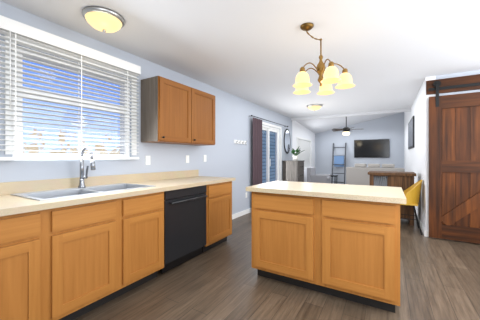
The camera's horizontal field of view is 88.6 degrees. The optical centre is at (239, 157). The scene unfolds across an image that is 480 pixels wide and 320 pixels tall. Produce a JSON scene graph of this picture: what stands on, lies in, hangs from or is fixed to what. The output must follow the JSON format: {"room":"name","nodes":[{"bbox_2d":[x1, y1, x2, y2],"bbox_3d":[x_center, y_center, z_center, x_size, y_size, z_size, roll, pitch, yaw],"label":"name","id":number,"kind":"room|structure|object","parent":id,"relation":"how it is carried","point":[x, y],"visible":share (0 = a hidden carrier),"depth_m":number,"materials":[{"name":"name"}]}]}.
{"room":"kitchen","nodes":[
{"label":"kitchen","id":0,"kind":"room"},
{"bbox_2d":[0,1,314,214],"bbox_3d":[0.059,-0.505,5.331,0.150,3.450,12.100,0,0,31],"label":"wall","id":1,"kind":"structure","parent":0,"point":[226,155],"depth_m":3.58,"materials":[{"name":"grey paint"}]},
{"bbox_2d":[5,35,136,160],"bbox_3d":[-1.619,-0.481,2.501,0.148,1.018,1.190,0,0,31],"label":"window","id":2,"kind":"structure","parent":1,"relation":"in","point":[20,154],"depth_m":2.31,"materials":[{"name":"white"}]},
{"bbox_2d":[0,15,140,159],"bbox_3d":[-1.548,-0.527,2.392,0.084,1.105,1.305,0,0,31],"label":"window blinds","id":3,"kind":"object","parent":2,"relation":"attached to","point":[9,27],"visible":0.94,"depth_m":2.25,"materials":[{"name":"white plastic"}]},
{"bbox_2d":[145,156,149,164],"bbox_3d":[-1.170,0.040,3.130,0.008,0.114,0.070,0,0,31],"label":"electrical outlet plate","id":4,"kind":"object","parent":1,"relation":"attached to","point":[147,160],"visible":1,"depth_m":3.12,"materials":[{"name":"white plastic"}]},
{"bbox_2d":[141,76,214,145],"bbox_3d":[-0.784,-0.570,3.415,0.370,0.770,1.104,0,0,31],"label":"upper cabinet","id":5,"kind":"object","parent":1,"relation":"attached to","point":[173,112],"visible":1,"depth_m":3.10,"materials":[{"name":"brown wood"}]},
{"bbox_2d":[234,140,246,144],"bbox_3d":[0.029,-0.303,5.069,0.067,0.090,0.480,0,0,31],"label":"hook rail","id":6,"kind":"object","parent":1,"relation":"attached to","point":[240,142],"visible":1,"depth_m":5.04,"materials":[{"name":"white plastic"}]},
{"bbox_2d":[232,208,251,218],"bbox_3d":[0.265,1.175,5.511,0.015,0.090,3.640,0,0,31],"label":"baseboard","id":7,"kind":"structure","parent":1,"relation":"attached to","point":[241,213],"depth_m":5.11,"materials":[{"name":"white"}]},
{"bbox_2d":[251,115,287,184],"bbox_3d":[0.808,0.139,6.319,0.114,2.122,2.280,0,0,31],"label":"curtain","id":8,"kind":"object","parent":1,"relation":"hanging from","point":[257,151],"visible":0.83,"depth_m":5.55,"materials":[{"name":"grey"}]},
{"bbox_2d":[262,122,281,182],"bbox_3d":[0.748,0.180,6.434,0.136,2.080,1.480,0,0,31],"label":"sliding door","id":9,"kind":"structure","parent":1,"relation":"in","point":[268,128],"depth_m":6.92,"materials":[{"name":"white"}]},
{"bbox_2d":[284,129,290,153],"bbox_3d":[1.426,-0.480,7.426,0.030,0.767,0.540,0,0,31],"label":"oval mirror","id":10,"kind":"object","parent":1,"relation":"attached to","point":[287,141],"visible":0.96,"depth_m":7.42,"materials":[{"name":"black mirror"}]},
{"bbox_2d":[297,137,310,168],"bbox_3d":[2.315,-0.130,9.050,0.146,1.120,1.820,0,0,31],"label":"window blinds","id":11,"kind":"object","parent":1,"relation":"attached to","point":[303,144],"visible":0.67,"depth_m":9.13,"materials":[{"name":"white"}]},
{"bbox_2d":[0,0,479,120],"bbox_3d":[1.485,-1.245,2.783,4.920,0.170,8.900,0,0,31],"label":"ceiling","id":12,"kind":"structure","parent":0,"point":[390,55],"depth_m":2.64,"materials":[{"name":"white paint"}]},
{"bbox_2d":[82,6,124,32],"bbox_3d":[-1.196,-1.164,2.165,0.334,0.130,0.334,0,0,31],"label":"light","id":13,"kind":"object","parent":12,"relation":"attached to","point":[102,19],"visible":0.98,"depth_m":2.08,"materials":[{"name":"yellow glass"}]},
{"bbox_2d":[307,104,322,110],"bbox_3d":[1.779,-1.164,5.873,0.364,0.130,0.364,0,0,31],"label":"ceiling light","id":14,"kind":"object","parent":12,"relation":"attached to","point":[314,107],"visible":1,"depth_m":5.76,"materials":[{"name":"yellow glass"}]},
{"bbox_2d":[293,22,354,94],"bbox_3d":[0.765,-0.937,2.311,0.571,0.584,0.552,0,0,31],"label":"chandelier","id":15,"kind":"object","parent":12,"relation":"hanging from","point":[302,84],"visible":1,"depth_m":2.25,"materials":[{"name":"yellow glass"}]},
{"bbox_2d":[74,212,479,319],"bbox_3d":[2.232,1.270,4.025,5.220,0.100,12.100,0,0,31],"label":"floor","id":16,"kind":"structure","parent":0,"point":[439,279],"depth_m":2.22,"materials":[{"name":"wood"}]},
{"bbox_2d":[0,209,51,319],"bbox_3d":[-1.739,0.782,1.513,0.691,0.876,0.663,0,0,31],"label":"base cabinet","id":17,"kind":"object","parent":16,"relation":"on","point":[25,238],"depth_m":1.53,"materials":[{"name":"brown wood"}]},
{"bbox_2d":[52,198,123,319],"bbox_3d":[-1.435,0.782,2.019,0.691,0.876,0.518,0,0,31],"label":"base cabinet","id":18,"kind":"object","parent":16,"relation":"on","point":[72,262],"depth_m":1.85,"materials":[{"name":"brown wood"}]},
{"bbox_2d":[0,170,235,216],"bbox_3d":[-1.424,0.270,2.014,0.716,0.140,4.085,0,0,31],"label":"countertop","id":19,"kind":"structure","parent":18,"relation":"on","point":[159,181],"depth_m":2.23,"materials":[{"name":"laminate"}]},
{"bbox_2d":[10,183,154,200],"bbox_3d":[-1.345,0.419,2.237,0.540,0.252,0.980,0,0,31],"label":"sink","id":20,"kind":"object","parent":19,"relation":"in","point":[57,193],"visible":0.27,"depth_m":2.22,"materials":[{"name":"silver metal"}]},
{"bbox_2d":[78,146,95,187],"bbox_3d":[-1.419,0.094,2.318,0.251,0.397,0.106,0,0,31],"label":"faucet","id":21,"kind":"object","parent":19,"relation":"on","point":[83,176],"visible":1,"depth_m":2.33,"materials":[{"name":"silver metal"}]},
{"bbox_2d":[124,192,163,292],"bbox_3d":[-1.175,0.782,2.452,0.691,0.876,0.491,0,0,31],"label":"base cabinet","id":22,"kind":"object","parent":16,"relation":"on","point":[143,214],"depth_m":2.27,"materials":[{"name":"brown wood"}]},
{"bbox_2d":[202,185,211,252],"bbox_3d":[-0.892,0.782,2.924,0.691,0.876,0.788,0,0,31],"label":"base cabinet","id":23,"kind":"object","parent":16,"relation":"on","point":[208,245],"depth_m":3.10,"materials":[{"name":"brown wood"}]},
{"bbox_2d":[160,185,206,273],"bbox_3d":[-0.824,0.778,2.925,0.654,0.860,0.667,0,0,31],"label":"dishwasher","id":24,"kind":"object","parent":23,"relation":"in","point":[184,224],"visible":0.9,"depth_m":2.73,"materials":[{"name":"black plastic"}]},
{"bbox_2d":[209,181,231,247],"bbox_3d":[-0.547,0.782,3.498,0.691,0.876,0.587,0,0,31],"label":"base cabinet","id":25,"kind":"object","parent":16,"relation":"on","point":[221,192],"depth_m":3.34,"materials":[{"name":"brown wood"}]},
{"bbox_2d":[282,160,304,181],"bbox_3d":[1.589,0.660,7.235,0.491,1.120,0.630,0,0,31],"label":"dresser","id":26,"kind":"object","parent":16,"relation":"on","point":[293,170],"visible":0.5,"depth_m":6.99,"materials":[{"name":"grey wood"}]},
{"bbox_2d":[291,147,304,160],"bbox_3d":[1.712,-0.127,7.207,0.384,0.452,0.558,0,0,31],"label":"potted plant","id":27,"kind":"object","parent":26,"relation":"on","point":[295,158],"visible":1,"depth_m":7.17,"materials":[{"name":"green plant"}]},
{"bbox_2d":[307,167,330,182],"bbox_3d":[2.754,0.790,8.553,0.670,0.860,0.660,0,0,31],"label":"accent chair","id":28,"kind":"object","parent":16,"relation":"on","point":[312,177],"visible":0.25,"depth_m":8.36,"materials":[{"name":"grey fabric"}]},
{"bbox_2d":[252,193,399,312],"bbox_3d":[0.829,0.780,2.453,1.265,0.880,0.700,0,0,31],"label":"kitchen island","id":29,"kind":"object","parent":16,"relation":"on","point":[342,241],"depth_m":2.09,"materials":[{"name":"brown wood"}]},
{"bbox_2d":[246,181,405,204],"bbox_3d":[0.832,0.320,2.458,1.336,0.040,0.790,0,0,31],"label":"island countertop","id":30,"kind":"structure","parent":29,"relation":"on","point":[392,195],"depth_m":2.21,"materials":[{"name":"beige stone"}]},
{"bbox_2d":[331,143,345,183],"bbox_3d":[3.876,0.330,9.655,0.505,1.787,0.419,0,0,31],"label":"blanket ladder","id":31,"kind":"object","parent":16,"relation":"on","point":[339,161],"visible":0.96,"depth_m":9.66,"materials":[{"name":"brown wood"}]},
{"bbox_2d":[346,164,404,185],"bbox_3d":[3.949,0.705,7.223,1.430,1.030,0.950,0,0,31],"label":"sofa","id":32,"kind":"object","parent":16,"relation":"on","point":[357,174],"visible":0.38,"depth_m":6.96,"materials":[{"name":"grey fabric"}]},
{"bbox_2d":[368,171,415,225],"bbox_3d":[2.922,0.755,4.766,0.760,0.930,0.600,0,0,31],"label":"bar table","id":33,"kind":"object","parent":16,"relation":"on","point":[404,180],"visible":0.38,"depth_m":4.48,"materials":[{"name":"brown wood"}]},
{"bbox_2d":[400,180,422,234],"bbox_3d":[2.781,0.796,4.139,0.471,0.852,0.459,0,0,31],"label":"chair","id":34,"kind":"object","parent":16,"relation":"on","point":[412,193],"visible":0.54,"depth_m":3.94,"materials":[{"name":"yellow"}]},
{"bbox_2d":[296,112,401,133],"bbox_3d":[3.799,-1.480,8.264,3.240,0.999,2.920,0,0,31],"label":"ceiling","id":35,"kind":"structure","parent":0,"point":[315,126],"depth_m":8.93,"materials":[{"name":"white paint"}]},
{"bbox_2d":[332,117,356,135],"bbox_3d":[3.361,-1.073,7.742,0.956,0.795,0.951,0,0,31],"label":"ceiling fan","id":36,"kind":"object","parent":35,"relation":"hanging from","point":[346,130],"visible":0.88,"depth_m":7.66,"materials":[{"name":"black metal"}]},
{"bbox_2d":[315,112,403,183],"bbox_3d":[4.589,-0.505,9.580,3.240,3.450,0.150,0,0,31],"label":"wall","id":37,"kind":"structure","parent":0,"point":[391,128],"depth_m":9.50,"materials":[{"name":"grey paint"}]},
{"bbox_2d":[354,139,388,157],"bbox_3d":[4.937,-0.320,9.255,1.170,0.680,0.046,0,0,31],"label":"tv","id":38,"kind":"object","parent":37,"relation":"attached to","point":[376,148],"visible":0.98,"depth_m":9.23,"materials":[{"name":"black plastic"}]},
{"bbox_2d":[404,76,435,230],"bbox_3d":[4.399,-0.505,6.235,0.120,3.450,5.780,0,0,31],"label":"wall","id":39,"kind":"structure","parent":0,"point":[416,159],"depth_m":4.26,"materials":[{"name":"white paint"}]},
{"bbox_2d":[408,116,413,148],"bbox_3d":[4.174,-0.555,6.009,0.030,0.690,1.500,0,0,31],"label":"framed picture","id":40,"kind":"object","parent":39,"relation":"attached to","point":[411,134],"visible":0.96,"depth_m":5.67,"materials":[{"name":"black"}]},
{"bbox_2d":[414,214,426,236],"bbox_3d":[4.337,1.175,6.262,0.015,0.090,5.794,0,0,31],"label":"baseboard","id":41,"kind":"structure","parent":39,"relation":"attached to","point":[425,233],"depth_m":4.00,"materials":[{"name":"white"}]},
{"bbox_2d":[436,70,479,95],"bbox_3d":[3.713,-0.505,3.345,1.680,3.450,0.120,0,0,31],"label":"wall","id":42,"kind":"structure","parent":0,"point":[458,75],"depth_m":3.59,"materials":[{"name":"grey paint"}]},
{"bbox_2d":[426,74,479,243],"bbox_3d":[3.604,0.018,3.285,1.786,2.367,0.092,0,0,31],"label":"door","id":43,"kind":"structure","parent":42,"relation":"in","point":[454,166],"depth_m":3.56,"materials":[{"name":"brown wood"}]},
{"label":"outside","id":44,"kind":"structure","parent":0,"visible":0},
{"bbox_2d":[23,60,119,153],"bbox_3d":[-5.139,-2.780,8.921,0.001,10.000,22.000,0,0,31],"label":"sky","id":45,"kind":"structure","parent":44,"point":[107,151],"depth_m":8.04,"materials":[{"name":"blue"}]},
{"bbox_2d":[262,130,274,183],"bbox_3d":[1.413,-0.330,10.701,0.001,3.700,5.800,0,0,31],"label":"siding","id":46,"kind":"object","parent":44,"point":[272,156],"depth_m":10.43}
]}

